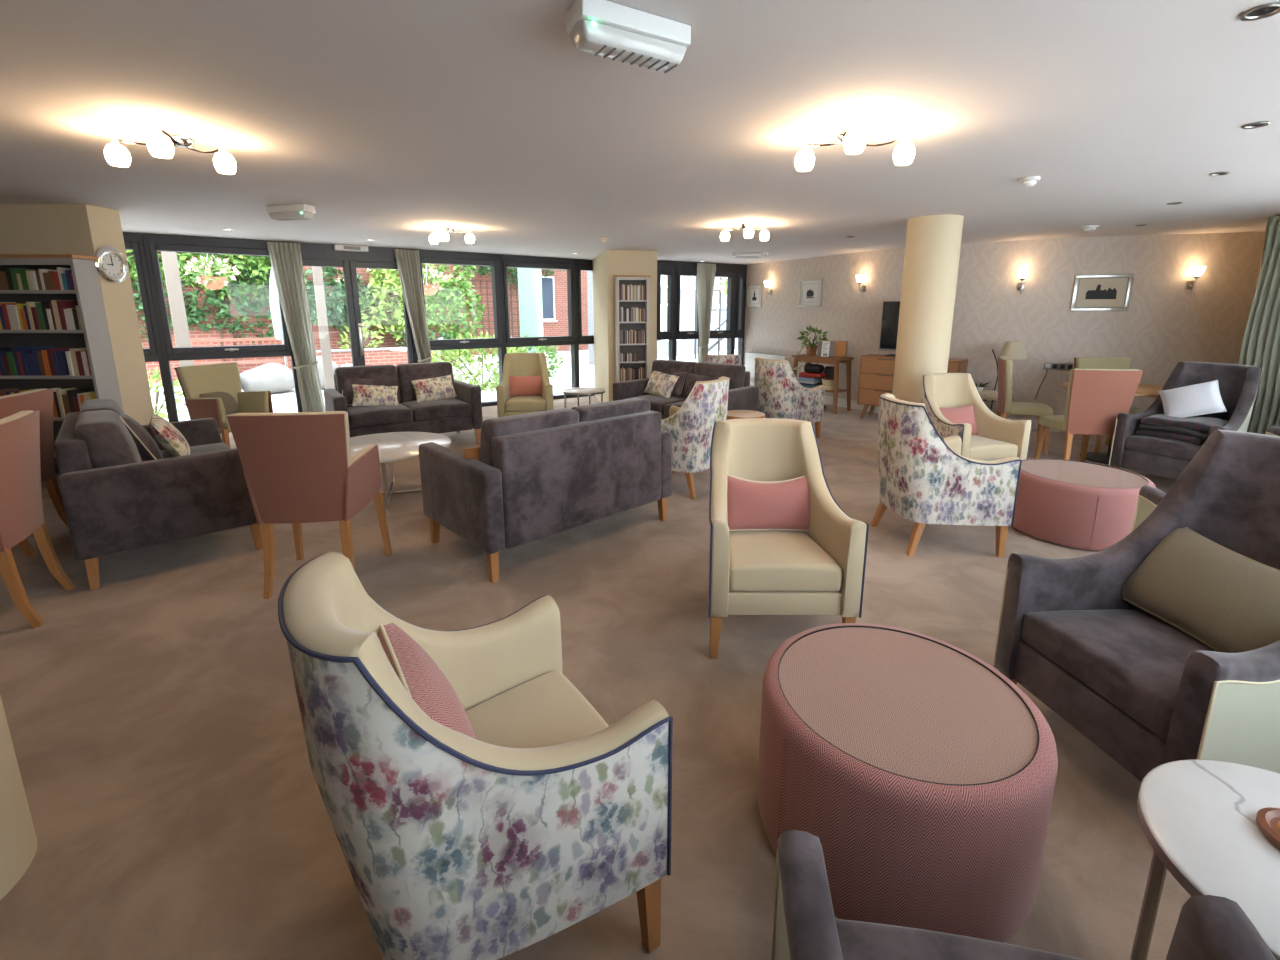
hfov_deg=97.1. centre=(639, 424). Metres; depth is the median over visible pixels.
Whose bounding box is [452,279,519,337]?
trellis
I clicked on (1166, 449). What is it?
seat cushion
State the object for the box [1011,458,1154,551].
pouffe
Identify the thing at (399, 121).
ceiling
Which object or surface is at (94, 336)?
bookcase
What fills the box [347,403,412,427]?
seat cushion
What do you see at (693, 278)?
window
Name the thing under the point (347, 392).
cushion
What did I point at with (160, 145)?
ceiling light
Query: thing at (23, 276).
book
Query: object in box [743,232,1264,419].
wall
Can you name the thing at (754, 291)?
framed picture
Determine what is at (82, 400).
book
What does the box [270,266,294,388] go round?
parasol
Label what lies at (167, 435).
cushion
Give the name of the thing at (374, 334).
bush
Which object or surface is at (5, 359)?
book
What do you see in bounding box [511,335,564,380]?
bush
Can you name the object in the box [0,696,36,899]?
column
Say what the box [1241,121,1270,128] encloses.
recessed light
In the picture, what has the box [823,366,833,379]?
backpack
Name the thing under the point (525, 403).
seat cushion
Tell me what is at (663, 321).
window
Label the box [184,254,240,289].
hanging basket
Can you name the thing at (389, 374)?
cushion
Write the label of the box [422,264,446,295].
hanging basket
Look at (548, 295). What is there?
window
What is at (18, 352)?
book
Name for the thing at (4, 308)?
book
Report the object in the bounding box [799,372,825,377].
game box
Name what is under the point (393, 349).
garden table
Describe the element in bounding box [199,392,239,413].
armrest
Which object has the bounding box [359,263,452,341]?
climbing plant
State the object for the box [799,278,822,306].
framed picture
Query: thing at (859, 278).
wall light
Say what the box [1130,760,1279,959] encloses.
side table
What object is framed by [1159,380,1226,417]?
cushion
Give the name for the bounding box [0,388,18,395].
book
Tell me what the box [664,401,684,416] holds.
seat cushion
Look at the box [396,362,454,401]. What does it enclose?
cushion
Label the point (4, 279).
book
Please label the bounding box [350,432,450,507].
coffee table
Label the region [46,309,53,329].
book
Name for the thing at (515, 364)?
armchair
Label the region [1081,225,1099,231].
smoke detector
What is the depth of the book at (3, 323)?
4.57 m
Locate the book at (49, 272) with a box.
[48,271,55,289]
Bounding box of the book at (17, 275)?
[16,274,22,289]
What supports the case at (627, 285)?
on the shelf unit at (642, 349)
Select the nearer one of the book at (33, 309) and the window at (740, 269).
the book at (33, 309)
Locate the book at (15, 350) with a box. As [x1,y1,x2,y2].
[12,346,34,375]
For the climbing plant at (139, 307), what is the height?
4.059 m
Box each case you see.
[624,307,626,321]
[627,285,628,299]
[632,307,634,321]
[636,285,637,299]
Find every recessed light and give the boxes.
[1166,202,1181,204]
[1210,171,1229,175]
[1238,2,1279,20]
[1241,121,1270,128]
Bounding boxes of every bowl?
[198,276,227,289]
[424,285,438,294]
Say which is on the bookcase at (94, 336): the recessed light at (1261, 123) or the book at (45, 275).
the book at (45, 275)
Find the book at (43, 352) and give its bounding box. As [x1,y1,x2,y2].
[41,350,51,375]
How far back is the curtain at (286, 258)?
7.21 m
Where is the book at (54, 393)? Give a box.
[53,392,61,417]
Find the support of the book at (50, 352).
on the bookcase at (94, 336)
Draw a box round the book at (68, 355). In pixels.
[65,351,74,375]
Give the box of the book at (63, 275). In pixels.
[61,273,67,289]
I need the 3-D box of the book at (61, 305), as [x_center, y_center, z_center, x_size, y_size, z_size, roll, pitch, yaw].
[-4.665,-0.899,4.627,0.037,0.232,0.148,0,12,0]
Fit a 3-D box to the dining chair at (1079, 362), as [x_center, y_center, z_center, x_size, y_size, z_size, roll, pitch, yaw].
[5.061,-0.216,6.096,0.552,0.991,0.523,1,12,5]
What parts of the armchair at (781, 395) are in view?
leg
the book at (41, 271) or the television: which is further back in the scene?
the television
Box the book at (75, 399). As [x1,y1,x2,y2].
[72,396,79,411]
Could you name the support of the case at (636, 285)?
on the shelf unit at (642, 349)
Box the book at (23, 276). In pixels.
[20,273,28,289]
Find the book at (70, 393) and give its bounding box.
[66,388,87,411]
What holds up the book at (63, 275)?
on the bookcase at (94, 336)
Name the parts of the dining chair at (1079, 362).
leg, backrest, leg, seat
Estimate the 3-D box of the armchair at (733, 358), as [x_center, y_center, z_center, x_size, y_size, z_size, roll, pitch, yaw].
[1.128,-0.601,8.239,0.655,0.892,0.695,-2,12,-8]
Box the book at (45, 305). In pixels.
[40,301,50,329]
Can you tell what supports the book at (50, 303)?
on the bookcase at (94, 336)
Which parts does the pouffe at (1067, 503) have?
panel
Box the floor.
[0,395,1190,959]
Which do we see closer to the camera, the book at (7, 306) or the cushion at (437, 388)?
the book at (7, 306)
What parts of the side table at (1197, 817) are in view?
leg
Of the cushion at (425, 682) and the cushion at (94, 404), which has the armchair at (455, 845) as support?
the cushion at (425, 682)
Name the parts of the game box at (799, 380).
lid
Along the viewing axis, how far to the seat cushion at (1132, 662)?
1.80 m
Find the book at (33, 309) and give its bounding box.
[31,307,39,329]
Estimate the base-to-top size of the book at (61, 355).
0.202 m
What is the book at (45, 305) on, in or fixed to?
on the bookcase at (94, 336)
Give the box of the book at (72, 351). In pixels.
[70,348,86,375]
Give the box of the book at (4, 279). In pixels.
[1,274,8,289]
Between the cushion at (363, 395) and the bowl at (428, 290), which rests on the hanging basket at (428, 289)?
the bowl at (428, 290)
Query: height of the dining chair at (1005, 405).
0.991 m
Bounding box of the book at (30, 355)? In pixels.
[29,354,36,375]
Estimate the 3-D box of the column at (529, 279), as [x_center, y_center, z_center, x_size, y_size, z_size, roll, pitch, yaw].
[-2.551,-3.247,13.097,0.540,4.200,0.540,0,12,0]
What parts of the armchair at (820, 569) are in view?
panel, leg, rail, leg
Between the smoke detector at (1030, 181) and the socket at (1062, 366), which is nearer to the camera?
the smoke detector at (1030, 181)
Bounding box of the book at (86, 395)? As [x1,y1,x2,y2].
[83,392,92,399]
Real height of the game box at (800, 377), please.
0.052 m
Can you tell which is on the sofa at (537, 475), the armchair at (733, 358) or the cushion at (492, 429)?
the cushion at (492, 429)
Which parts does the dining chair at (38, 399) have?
backrest, leg, panel, leg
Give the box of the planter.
[315,347,434,366]
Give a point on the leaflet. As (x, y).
(825, 344)
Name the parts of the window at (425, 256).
sash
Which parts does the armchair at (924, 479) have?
leg, leg, leg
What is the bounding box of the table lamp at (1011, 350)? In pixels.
[999,341,1026,393]
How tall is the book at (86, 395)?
0.202 m
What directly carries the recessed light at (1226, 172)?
in the ceiling
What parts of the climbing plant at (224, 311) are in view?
stem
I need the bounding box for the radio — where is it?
[817,340,847,356]
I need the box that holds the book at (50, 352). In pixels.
[46,348,68,375]
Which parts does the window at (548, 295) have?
pane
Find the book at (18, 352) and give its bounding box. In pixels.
[17,351,24,375]
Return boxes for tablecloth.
[979,390,997,401]
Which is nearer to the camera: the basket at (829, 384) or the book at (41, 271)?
the book at (41, 271)
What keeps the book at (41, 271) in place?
on the bookcase at (94, 336)
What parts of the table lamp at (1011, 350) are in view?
lamp shade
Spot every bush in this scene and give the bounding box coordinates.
[147,367,182,418]
[337,320,383,348]
[396,329,452,362]
[431,332,526,391]
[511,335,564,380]
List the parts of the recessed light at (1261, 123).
bulb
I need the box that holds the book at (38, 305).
[35,303,45,329]
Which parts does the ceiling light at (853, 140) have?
glass globe, arm, ceiling plate, glass globe, arm, glass globe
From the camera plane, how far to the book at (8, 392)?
4.71 m
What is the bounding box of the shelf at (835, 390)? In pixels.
[805,387,846,392]
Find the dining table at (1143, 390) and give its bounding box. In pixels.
[1063,382,1162,463]
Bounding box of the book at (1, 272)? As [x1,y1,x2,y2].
[0,271,5,289]
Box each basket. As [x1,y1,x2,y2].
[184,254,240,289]
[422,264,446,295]
[719,277,727,295]
[822,378,839,389]
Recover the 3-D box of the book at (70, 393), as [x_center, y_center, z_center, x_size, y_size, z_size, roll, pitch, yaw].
[-4.741,-0.189,4.781,0.035,0.227,0.148,0,12,0]
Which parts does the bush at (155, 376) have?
stem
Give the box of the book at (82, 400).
[79,395,84,404]
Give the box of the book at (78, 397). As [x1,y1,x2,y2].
[77,391,94,408]
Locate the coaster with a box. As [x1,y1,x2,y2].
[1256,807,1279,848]
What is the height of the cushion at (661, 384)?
0.315 m
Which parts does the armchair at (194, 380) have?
panel, arm panel, backrest, arm, leg, seat, arm, arm panel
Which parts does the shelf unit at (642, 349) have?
panel, panel, shelf, shelf, shelf, head rail, panel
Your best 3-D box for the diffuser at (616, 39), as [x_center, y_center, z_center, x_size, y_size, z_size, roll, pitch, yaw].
[-0.030,-1.115,1.676,0.342,0.052,0.252,0,12,0]
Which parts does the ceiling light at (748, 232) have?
glass globe, ceiling plate, glass globe, glass globe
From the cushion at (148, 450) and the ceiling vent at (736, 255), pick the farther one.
the ceiling vent at (736, 255)
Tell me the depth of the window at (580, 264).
9.65 m
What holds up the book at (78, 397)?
on the bookcase at (94, 336)
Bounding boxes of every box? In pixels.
[334,244,368,251]
[797,379,821,383]
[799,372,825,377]
[799,376,822,380]
[799,382,822,387]
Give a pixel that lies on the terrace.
(282, 402)
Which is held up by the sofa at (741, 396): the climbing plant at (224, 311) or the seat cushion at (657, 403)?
the seat cushion at (657, 403)
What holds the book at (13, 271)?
on the bookcase at (94, 336)
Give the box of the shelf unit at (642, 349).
[613,275,650,381]
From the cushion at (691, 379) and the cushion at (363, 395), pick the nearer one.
the cushion at (363, 395)
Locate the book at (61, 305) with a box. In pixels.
[56,301,77,329]
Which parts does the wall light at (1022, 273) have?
wall plate, lamp shade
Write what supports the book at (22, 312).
on the bookcase at (94, 336)
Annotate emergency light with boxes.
[266,204,315,220]
[566,0,690,72]
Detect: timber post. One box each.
[161,251,193,406]
[312,266,334,394]
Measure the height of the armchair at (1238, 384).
1.052 m
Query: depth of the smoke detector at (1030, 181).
3.64 m
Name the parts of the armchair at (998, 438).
panel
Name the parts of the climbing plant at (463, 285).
stem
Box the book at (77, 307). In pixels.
[76,306,82,329]
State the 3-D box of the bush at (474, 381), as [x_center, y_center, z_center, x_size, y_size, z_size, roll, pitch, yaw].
[-3.085,-1.196,10.923,2.215,1.260,1.430,-8,14,-35]
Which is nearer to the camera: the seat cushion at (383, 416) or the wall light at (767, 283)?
the seat cushion at (383, 416)
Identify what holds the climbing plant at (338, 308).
on the terrace
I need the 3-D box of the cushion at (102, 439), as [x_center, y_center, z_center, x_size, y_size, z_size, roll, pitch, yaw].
[-3.132,0.152,3.350,0.248,0.425,0.612,-10,15,-42]
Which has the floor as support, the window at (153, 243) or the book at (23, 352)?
the window at (153, 243)
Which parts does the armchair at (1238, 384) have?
rail, panel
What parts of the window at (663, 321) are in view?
pane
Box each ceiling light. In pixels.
[104,124,235,173]
[429,227,474,243]
[720,223,768,240]
[795,119,914,170]
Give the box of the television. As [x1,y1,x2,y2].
[879,301,899,355]
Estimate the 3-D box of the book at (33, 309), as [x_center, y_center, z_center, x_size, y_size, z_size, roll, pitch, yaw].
[-4.888,-0.875,4.636,0.030,0.180,0.148,0,12,0]
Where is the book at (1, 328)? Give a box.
[0,302,15,329]
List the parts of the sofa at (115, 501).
frame, leg, arm, arm, leg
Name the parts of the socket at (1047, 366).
plate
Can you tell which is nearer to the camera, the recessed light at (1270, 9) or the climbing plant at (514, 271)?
the recessed light at (1270, 9)
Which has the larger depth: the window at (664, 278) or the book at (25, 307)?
the window at (664, 278)
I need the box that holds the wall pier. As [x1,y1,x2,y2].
[592,250,656,401]
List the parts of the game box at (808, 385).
lid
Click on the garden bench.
(231, 340)
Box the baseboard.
[750,382,1062,431]
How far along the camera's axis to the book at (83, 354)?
4.64 m
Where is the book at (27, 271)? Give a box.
[26,270,34,289]
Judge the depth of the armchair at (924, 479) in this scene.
3.43 m
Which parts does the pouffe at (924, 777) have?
panel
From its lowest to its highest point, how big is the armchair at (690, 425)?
0.952 m
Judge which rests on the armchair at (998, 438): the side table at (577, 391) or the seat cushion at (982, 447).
the seat cushion at (982, 447)
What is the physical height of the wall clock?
0.300 m
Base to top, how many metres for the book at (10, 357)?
0.193 m
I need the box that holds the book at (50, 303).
[49,302,56,329]
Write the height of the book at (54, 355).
0.178 m
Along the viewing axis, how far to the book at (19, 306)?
4.57 m
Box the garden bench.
[190,337,288,367]
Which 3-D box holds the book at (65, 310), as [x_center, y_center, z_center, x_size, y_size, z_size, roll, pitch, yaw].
[-4.628,-0.868,4.638,0.031,0.166,0.148,0,12,0]
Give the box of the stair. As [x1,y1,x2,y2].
[694,276,726,358]
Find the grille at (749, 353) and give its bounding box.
[748,352,787,355]
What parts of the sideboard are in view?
leg, leg, drawer, drawer, drawer, door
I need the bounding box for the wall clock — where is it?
[94,246,127,282]
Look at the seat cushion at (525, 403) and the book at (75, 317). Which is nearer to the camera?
the book at (75, 317)
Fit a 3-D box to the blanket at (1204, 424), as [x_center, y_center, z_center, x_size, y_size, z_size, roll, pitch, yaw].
[4.560,-0.025,4.713,0.420,0.074,0.503,-6,13,-26]
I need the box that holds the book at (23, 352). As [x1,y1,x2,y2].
[19,349,31,375]
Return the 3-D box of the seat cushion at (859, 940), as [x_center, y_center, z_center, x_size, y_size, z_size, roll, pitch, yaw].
[0.547,0.998,0.706,0.547,0.133,0.587,2,12,10]
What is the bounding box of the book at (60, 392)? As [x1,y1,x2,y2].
[56,387,76,417]
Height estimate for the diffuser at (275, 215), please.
0.050 m
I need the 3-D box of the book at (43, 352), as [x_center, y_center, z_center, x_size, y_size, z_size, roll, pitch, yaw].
[-4.873,-0.523,4.709,0.045,0.207,0.148,0,12,0]
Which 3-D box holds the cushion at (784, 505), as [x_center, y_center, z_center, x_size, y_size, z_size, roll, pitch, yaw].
[0.632,0.372,2.766,0.505,0.285,0.148,0,12,1]
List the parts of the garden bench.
rail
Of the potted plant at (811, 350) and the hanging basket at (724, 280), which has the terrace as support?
the hanging basket at (724, 280)
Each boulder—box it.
[240,363,293,393]
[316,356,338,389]
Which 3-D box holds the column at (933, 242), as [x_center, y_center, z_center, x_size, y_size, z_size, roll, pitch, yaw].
[2.770,-0.790,5.534,0.494,2.340,0.494,0,12,0]
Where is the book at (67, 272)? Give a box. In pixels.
[65,270,72,289]
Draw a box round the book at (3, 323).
[0,306,6,329]
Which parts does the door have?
handle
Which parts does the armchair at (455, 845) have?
leg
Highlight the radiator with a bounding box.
[745,352,788,377]
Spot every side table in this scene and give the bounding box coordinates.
[562,387,604,407]
[727,410,764,419]
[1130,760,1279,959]
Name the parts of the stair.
handrail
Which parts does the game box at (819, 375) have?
lid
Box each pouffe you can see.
[757,623,1057,942]
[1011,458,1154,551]
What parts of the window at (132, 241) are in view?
sash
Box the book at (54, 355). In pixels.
[52,354,60,375]
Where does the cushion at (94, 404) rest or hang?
on the sofa at (115, 501)
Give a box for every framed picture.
[746,284,762,307]
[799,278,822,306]
[1070,273,1133,310]
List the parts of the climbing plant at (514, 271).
stem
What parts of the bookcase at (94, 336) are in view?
head rail, shelf, shelf, shelf, panel, shelf, panel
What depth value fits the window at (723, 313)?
21.12 m
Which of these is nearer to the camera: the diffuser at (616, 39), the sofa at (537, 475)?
the diffuser at (616, 39)
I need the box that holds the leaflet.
[821,341,829,356]
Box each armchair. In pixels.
[278,552,672,959]
[496,353,553,416]
[661,376,729,498]
[703,354,739,364]
[708,418,868,658]
[754,358,824,438]
[770,830,1275,959]
[870,393,1021,557]
[921,373,1032,460]
[993,430,1279,781]
[1109,362,1260,478]
[1131,486,1165,531]
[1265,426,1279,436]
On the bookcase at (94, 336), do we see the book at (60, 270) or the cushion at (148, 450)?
the book at (60, 270)
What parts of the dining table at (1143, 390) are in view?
plate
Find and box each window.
[123,232,173,421]
[142,233,301,432]
[413,249,503,406]
[499,254,577,399]
[541,276,557,321]
[575,259,593,396]
[657,260,675,359]
[660,304,680,341]
[661,275,667,287]
[674,261,702,360]
[691,276,695,288]
[709,263,735,354]
[716,304,726,329]
[717,277,725,289]
[733,264,746,364]
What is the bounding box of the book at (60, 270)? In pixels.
[57,267,70,289]
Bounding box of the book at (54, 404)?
[53,394,57,416]
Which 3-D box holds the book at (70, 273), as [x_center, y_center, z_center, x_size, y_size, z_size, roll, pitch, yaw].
[-4.525,-1.161,4.585,0.030,0.133,0.148,0,12,0]
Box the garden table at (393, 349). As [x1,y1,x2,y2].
[390,348,406,350]
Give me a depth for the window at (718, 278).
20.68 m
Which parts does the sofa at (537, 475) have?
leg, arm, leg, frame, leg, arm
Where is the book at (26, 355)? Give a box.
[25,353,32,375]
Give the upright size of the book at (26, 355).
0.180 m
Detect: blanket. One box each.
[1135,429,1205,445]
[1139,423,1208,439]
[1141,414,1228,432]
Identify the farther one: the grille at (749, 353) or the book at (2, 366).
the grille at (749, 353)
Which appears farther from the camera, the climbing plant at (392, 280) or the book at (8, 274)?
the climbing plant at (392, 280)
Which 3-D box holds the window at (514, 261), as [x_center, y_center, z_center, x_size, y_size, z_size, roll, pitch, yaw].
[-1.653,-1.566,9.347,1.325,2.340,0.190,-8,14,-35]
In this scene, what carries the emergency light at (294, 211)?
attached to the ceiling
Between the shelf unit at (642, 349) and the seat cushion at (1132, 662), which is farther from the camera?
the shelf unit at (642, 349)
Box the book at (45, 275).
[43,273,51,289]
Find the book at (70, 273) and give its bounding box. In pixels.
[70,273,74,289]
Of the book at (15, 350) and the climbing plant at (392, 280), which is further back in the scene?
the climbing plant at (392, 280)
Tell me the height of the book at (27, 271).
0.151 m
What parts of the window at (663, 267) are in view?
sash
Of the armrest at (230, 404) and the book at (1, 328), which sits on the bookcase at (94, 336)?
the book at (1, 328)
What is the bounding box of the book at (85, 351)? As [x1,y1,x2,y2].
[85,351,91,375]
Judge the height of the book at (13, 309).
0.190 m
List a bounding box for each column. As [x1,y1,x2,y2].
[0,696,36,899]
[517,268,542,352]
[892,214,963,402]
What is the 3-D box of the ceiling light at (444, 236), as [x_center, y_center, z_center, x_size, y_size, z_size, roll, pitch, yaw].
[-1.975,-1.963,5.826,0.482,0.155,0.332,0,12,0]
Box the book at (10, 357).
[6,352,17,375]
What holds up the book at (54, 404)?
on the bookcase at (94, 336)
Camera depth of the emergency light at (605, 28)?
1.62 m
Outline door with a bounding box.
[282,241,418,411]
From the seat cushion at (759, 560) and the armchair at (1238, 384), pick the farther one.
the armchair at (1238, 384)
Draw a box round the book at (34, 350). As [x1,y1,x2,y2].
[31,346,54,375]
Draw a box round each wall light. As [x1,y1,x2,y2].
[764,281,772,297]
[856,275,865,295]
[1017,269,1029,294]
[1185,266,1205,293]
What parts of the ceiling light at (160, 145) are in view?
glass globe, arm, glass globe, arm, ceiling plate, arm, glass globe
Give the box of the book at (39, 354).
[37,351,45,375]
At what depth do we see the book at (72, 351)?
4.64 m
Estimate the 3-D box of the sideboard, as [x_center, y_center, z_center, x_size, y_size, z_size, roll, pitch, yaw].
[3.642,-0.474,7.644,1.240,0.880,0.439,10,15,40]
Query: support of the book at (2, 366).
on the bookcase at (94, 336)
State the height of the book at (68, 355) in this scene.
0.198 m
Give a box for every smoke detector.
[1020,176,1039,186]
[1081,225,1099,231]
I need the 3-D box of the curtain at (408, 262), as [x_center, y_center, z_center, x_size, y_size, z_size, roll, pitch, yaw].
[-3.193,-1.306,8.084,0.405,2.305,0.149,-10,15,-40]
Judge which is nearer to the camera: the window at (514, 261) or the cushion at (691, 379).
the cushion at (691, 379)
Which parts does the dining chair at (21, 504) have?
backrest, leg, panel, leg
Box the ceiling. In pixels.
[0,0,1279,264]
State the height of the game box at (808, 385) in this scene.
0.062 m
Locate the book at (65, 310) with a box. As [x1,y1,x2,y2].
[63,309,70,329]
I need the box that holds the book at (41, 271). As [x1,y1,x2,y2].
[38,269,56,289]
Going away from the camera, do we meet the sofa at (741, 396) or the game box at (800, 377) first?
the sofa at (741, 396)
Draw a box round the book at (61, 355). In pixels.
[56,350,69,375]
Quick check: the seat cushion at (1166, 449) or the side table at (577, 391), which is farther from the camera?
the side table at (577, 391)
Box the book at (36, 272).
[35,271,42,289]
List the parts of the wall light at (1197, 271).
wall plate, lamp shade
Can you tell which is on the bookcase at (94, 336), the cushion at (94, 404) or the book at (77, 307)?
the book at (77, 307)
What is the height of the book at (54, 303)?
0.234 m
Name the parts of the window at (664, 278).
pane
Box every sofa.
[54,398,262,590]
[323,362,482,444]
[418,398,671,582]
[613,359,758,419]
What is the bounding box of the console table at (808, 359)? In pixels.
[792,354,853,413]
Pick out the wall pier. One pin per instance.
(609, 263)
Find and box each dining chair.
[0,388,67,556]
[0,410,75,627]
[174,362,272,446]
[227,411,391,598]
[996,356,1053,454]
[1034,369,1142,461]
[1073,357,1145,452]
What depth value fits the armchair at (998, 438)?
4.74 m
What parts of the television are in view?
trim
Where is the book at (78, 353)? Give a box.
[75,350,86,375]
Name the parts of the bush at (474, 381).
stem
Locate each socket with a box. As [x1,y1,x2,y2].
[1035,362,1058,398]
[1058,363,1073,370]
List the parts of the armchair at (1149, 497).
panel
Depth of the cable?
7.10 m
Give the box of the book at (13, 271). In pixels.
[10,268,33,289]
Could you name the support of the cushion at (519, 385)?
on the armchair at (515, 364)
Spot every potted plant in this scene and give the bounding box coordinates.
[793,325,828,373]
[975,382,990,391]
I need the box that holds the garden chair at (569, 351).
[554,345,570,369]
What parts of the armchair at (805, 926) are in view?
panel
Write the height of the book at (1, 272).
0.148 m
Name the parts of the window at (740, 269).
sash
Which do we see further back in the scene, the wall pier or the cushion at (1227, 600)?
the wall pier
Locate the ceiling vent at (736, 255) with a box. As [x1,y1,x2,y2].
[733,253,760,257]
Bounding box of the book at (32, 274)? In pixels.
[29,272,38,289]
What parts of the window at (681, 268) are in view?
sash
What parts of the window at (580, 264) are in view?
sash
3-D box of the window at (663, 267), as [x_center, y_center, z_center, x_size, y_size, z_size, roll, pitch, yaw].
[0.418,-1.722,10.112,0.410,2.340,0.160,-6,13,-28]
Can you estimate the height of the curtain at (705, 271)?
2.305 m
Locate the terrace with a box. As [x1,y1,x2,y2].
[149,349,737,421]
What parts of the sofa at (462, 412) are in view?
arm, frame, arm, leg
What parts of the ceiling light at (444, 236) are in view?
glass globe, glass globe, ceiling plate, glass globe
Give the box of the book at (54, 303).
[51,300,73,329]
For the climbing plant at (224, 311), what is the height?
2.793 m
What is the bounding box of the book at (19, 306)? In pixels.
[16,304,25,329]
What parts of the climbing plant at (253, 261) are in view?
stem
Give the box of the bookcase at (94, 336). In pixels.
[0,254,123,487]
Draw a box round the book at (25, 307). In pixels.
[23,306,30,329]
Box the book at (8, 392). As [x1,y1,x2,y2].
[6,389,28,394]
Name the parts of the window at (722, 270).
sash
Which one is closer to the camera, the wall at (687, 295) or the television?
the television
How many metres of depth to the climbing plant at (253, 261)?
12.23 m
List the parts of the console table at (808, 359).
leg, leg, leg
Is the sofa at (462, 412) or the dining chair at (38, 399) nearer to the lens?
the dining chair at (38, 399)
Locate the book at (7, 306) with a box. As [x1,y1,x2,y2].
[6,305,15,329]
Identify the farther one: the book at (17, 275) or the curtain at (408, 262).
the curtain at (408, 262)
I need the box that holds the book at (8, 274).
[5,271,13,289]
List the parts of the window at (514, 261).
sash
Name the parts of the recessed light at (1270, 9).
bulb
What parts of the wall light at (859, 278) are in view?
lamp shade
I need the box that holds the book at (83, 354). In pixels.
[81,351,89,375]
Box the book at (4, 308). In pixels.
[1,303,24,329]
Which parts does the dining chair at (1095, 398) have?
leg, seat, leg, leg, backrest, panel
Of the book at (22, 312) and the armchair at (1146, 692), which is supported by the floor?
the armchair at (1146, 692)
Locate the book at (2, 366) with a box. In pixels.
[0,350,12,375]
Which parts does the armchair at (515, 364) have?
rail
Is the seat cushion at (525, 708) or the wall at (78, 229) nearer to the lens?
the seat cushion at (525, 708)
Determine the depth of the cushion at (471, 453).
3.26 m
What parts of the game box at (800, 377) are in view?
lid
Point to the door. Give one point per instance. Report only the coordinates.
(313, 254)
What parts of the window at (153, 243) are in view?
sash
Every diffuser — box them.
[269,211,313,220]
[570,19,685,72]
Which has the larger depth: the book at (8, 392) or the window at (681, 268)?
the window at (681, 268)
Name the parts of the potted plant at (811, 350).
pot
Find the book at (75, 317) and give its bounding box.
[72,309,79,329]
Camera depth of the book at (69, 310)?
4.56 m
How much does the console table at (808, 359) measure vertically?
0.810 m
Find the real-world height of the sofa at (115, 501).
0.895 m
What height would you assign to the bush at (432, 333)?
1.189 m
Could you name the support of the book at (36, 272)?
on the bookcase at (94, 336)
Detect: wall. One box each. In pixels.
[0,204,153,424]
[126,250,587,383]
[587,271,737,364]
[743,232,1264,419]
[1251,248,1263,305]
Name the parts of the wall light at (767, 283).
lamp shade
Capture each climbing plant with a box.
[126,250,304,361]
[126,253,172,347]
[131,253,313,360]
[304,267,378,346]
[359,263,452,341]
[426,264,485,366]
[462,265,564,331]
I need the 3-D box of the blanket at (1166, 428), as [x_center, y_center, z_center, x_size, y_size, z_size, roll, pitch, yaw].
[4.556,0.023,4.732,0.430,0.075,0.493,-5,13,-23]
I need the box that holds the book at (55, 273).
[52,271,60,289]
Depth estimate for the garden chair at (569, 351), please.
15.01 m
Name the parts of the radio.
control panel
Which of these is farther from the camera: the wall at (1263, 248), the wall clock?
the wall at (1263, 248)
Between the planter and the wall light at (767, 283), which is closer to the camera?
the wall light at (767, 283)
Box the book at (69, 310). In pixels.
[67,308,75,329]
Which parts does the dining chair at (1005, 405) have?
panel, backrest, seat, leg, leg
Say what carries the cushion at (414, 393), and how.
on the sofa at (462, 412)
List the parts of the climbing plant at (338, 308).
stem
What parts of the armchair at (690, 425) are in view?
leg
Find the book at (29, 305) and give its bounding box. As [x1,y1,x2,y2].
[26,302,40,329]
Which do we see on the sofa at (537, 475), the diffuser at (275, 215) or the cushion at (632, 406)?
the cushion at (632, 406)
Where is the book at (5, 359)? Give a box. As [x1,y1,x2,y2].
[2,355,10,375]
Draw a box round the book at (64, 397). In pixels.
[62,394,70,414]
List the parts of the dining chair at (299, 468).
arm panel, leg, panel, backrest, leg, leg, arm, arm panel, leg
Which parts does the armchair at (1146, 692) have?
rail, panel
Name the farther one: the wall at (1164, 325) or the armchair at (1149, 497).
the wall at (1164, 325)
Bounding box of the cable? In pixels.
[990,349,997,409]
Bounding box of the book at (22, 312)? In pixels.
[20,309,27,329]
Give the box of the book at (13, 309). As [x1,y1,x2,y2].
[10,306,20,329]
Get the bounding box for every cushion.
[75,410,141,468]
[79,398,122,415]
[120,413,162,460]
[141,443,230,461]
[149,414,189,456]
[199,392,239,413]
[335,364,399,406]
[342,378,383,404]
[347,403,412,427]
[352,384,397,405]
[377,623,475,738]
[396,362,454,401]
[401,398,470,420]
[411,375,456,401]
[411,377,435,400]
[464,446,479,460]
[465,670,608,747]
[480,408,578,466]
[505,395,545,411]
[509,375,541,395]
[571,398,649,421]
[627,394,686,415]
[644,371,678,397]
[651,359,697,396]
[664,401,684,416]
[671,372,686,397]
[682,374,710,397]
[693,362,745,389]
[727,474,809,530]
[729,530,842,591]
[835,919,1083,959]
[939,405,978,434]
[969,435,1017,460]
[1022,609,1216,739]
[1122,527,1279,652]
[1125,435,1201,460]
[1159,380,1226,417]
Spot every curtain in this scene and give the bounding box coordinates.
[267,242,324,411]
[395,249,431,362]
[697,263,715,362]
[1238,216,1279,434]
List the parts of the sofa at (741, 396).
arm, arm, frame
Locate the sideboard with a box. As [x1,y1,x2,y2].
[857,354,967,418]
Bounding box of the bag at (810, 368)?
[804,363,823,372]
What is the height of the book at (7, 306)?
0.198 m

